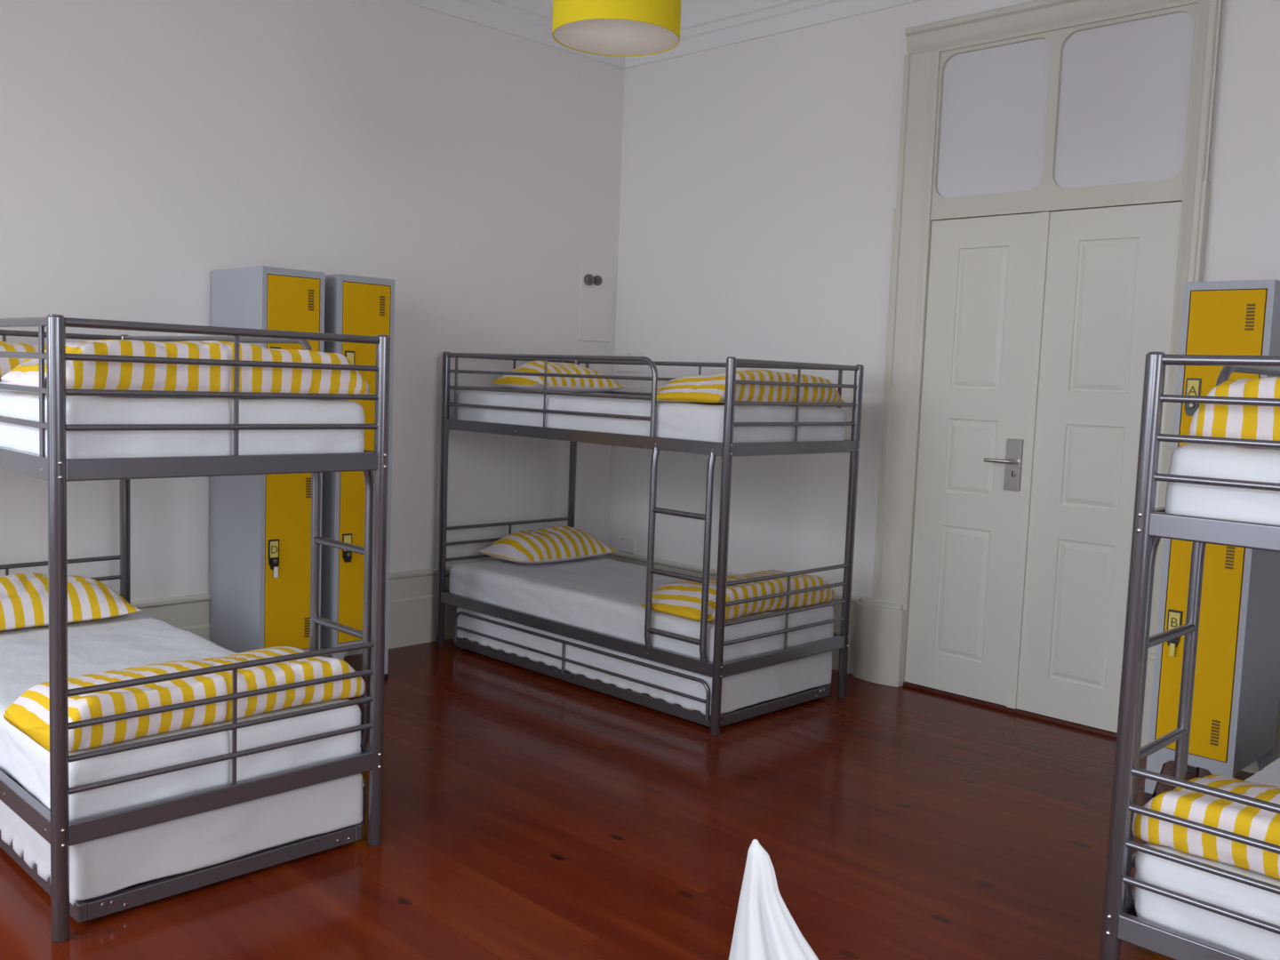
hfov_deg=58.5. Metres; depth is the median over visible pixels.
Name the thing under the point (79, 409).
mattress
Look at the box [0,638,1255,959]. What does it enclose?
floor
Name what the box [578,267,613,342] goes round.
switch plate
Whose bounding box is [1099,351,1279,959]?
bunk bed
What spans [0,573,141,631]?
pillow
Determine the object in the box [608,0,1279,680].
wall
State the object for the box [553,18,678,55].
diffuser
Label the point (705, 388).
quilt
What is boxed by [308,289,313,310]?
vent
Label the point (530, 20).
trim
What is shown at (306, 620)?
vent
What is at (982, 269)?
door
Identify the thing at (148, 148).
wall
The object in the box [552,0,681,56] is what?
pendant lamp
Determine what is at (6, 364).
pillow
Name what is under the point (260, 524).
locker
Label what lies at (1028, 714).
trim
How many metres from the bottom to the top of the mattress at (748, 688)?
0.176 m
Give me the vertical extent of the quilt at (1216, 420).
0.155 m
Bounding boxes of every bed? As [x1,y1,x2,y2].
[0,313,390,943]
[0,773,366,923]
[436,352,863,735]
[453,611,831,727]
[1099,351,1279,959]
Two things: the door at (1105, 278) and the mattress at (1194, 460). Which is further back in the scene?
the door at (1105, 278)
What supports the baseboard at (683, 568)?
attached to the wall at (759, 180)
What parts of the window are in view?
pane, pane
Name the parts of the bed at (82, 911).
guard rail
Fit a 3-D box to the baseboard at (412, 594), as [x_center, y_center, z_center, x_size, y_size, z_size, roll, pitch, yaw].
[-2.592,0.773,4.915,0.030,0.412,6.800,7,7,44]
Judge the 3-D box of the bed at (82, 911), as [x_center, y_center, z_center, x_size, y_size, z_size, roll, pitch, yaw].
[-1.841,0.980,3.987,1.888,0.221,0.886,7,7,44]
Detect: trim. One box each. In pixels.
[400,0,624,68]
[624,0,922,69]
[853,0,1223,747]
[903,681,1116,738]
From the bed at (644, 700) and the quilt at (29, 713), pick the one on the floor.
the bed at (644, 700)
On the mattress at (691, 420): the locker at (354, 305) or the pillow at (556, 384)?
the pillow at (556, 384)
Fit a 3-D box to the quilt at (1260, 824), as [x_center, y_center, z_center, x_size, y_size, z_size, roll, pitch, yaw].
[1.646,0.807,2.531,0.948,0.144,0.475,7,7,44]
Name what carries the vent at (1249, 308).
attached to the locker at (1236, 684)
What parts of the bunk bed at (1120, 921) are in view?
post, ladder rail, ladder rail, rail, rail, guard rail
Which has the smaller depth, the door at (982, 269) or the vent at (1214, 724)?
the vent at (1214, 724)
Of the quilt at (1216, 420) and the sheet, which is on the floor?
the sheet
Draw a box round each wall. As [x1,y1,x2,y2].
[0,0,624,601]
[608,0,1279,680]
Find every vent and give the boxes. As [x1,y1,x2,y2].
[304,617,309,637]
[305,477,311,497]
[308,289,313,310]
[379,296,384,316]
[1209,720,1220,745]
[1224,546,1234,569]
[1244,304,1255,330]
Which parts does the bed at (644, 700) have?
guard rail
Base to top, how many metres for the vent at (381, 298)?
0.091 m
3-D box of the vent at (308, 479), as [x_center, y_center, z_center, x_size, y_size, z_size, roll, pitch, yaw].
[-1.506,0.035,5.192,0.004,0.091,0.027,7,7,44]
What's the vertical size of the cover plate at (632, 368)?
0.123 m
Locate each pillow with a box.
[0,341,46,380]
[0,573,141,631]
[479,525,616,563]
[491,360,627,392]
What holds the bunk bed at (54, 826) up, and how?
on the floor
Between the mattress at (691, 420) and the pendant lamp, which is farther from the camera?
the mattress at (691, 420)
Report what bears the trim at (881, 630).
attached to the wall at (759, 180)
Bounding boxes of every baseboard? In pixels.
[130,553,607,657]
[607,550,1279,773]
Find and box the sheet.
[728,839,818,959]
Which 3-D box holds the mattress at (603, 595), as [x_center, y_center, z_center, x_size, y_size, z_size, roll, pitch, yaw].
[-0.049,0.623,5.895,1.964,0.208,0.916,7,7,44]
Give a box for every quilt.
[0,339,369,394]
[3,646,366,751]
[641,569,836,622]
[650,368,844,402]
[1132,774,1279,879]
[1189,376,1279,440]
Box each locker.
[210,265,325,653]
[320,273,394,679]
[1144,279,1279,799]
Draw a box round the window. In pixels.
[930,3,1197,220]
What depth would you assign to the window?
5.13 m
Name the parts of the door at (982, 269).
lever, handle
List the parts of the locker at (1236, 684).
leg, door, leg, door, leg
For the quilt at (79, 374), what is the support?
on the mattress at (79, 409)
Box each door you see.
[904,212,1039,705]
[1006,201,1181,733]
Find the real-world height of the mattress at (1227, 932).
0.209 m
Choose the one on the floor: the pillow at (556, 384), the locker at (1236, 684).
the locker at (1236, 684)
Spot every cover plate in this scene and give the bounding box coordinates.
[610,535,635,553]
[616,352,641,372]
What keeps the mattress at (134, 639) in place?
on the bunk bed at (54, 826)
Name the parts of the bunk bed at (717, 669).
post, rail, rail, guard rail, post, ladder rail, ladder rail, guard rail, post, rail, rail, post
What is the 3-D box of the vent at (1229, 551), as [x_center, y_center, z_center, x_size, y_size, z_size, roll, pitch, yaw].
[2.103,0.272,4.071,0.027,0.091,0.004,7,7,44]
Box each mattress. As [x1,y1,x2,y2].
[0,380,364,458]
[0,611,360,821]
[0,773,362,904]
[448,556,834,662]
[453,390,845,442]
[456,607,831,716]
[1134,758,1279,959]
[1164,443,1279,524]
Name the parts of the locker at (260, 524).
door, door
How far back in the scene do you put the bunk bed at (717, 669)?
5.26 m
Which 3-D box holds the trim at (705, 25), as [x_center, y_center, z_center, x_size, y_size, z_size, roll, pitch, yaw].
[2.253,-2.398,4.594,6.800,0.335,0.215,7,7,44]
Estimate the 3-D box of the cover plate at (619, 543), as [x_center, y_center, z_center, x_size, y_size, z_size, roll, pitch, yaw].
[-0.108,0.406,7.215,0.215,0.090,0.014,7,7,44]
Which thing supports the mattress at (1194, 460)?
on the bunk bed at (1120, 921)
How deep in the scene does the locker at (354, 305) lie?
5.36 m
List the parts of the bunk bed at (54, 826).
guard rail, post, rail, rail, post, guard rail, rail, rail, ladder rail, ladder rail, post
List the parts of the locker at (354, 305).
leg, door, door, leg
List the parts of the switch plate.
switch knob, switch knob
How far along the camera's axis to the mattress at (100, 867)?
3.27 m
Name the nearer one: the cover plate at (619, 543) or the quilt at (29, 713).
the quilt at (29, 713)
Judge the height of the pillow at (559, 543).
0.182 m

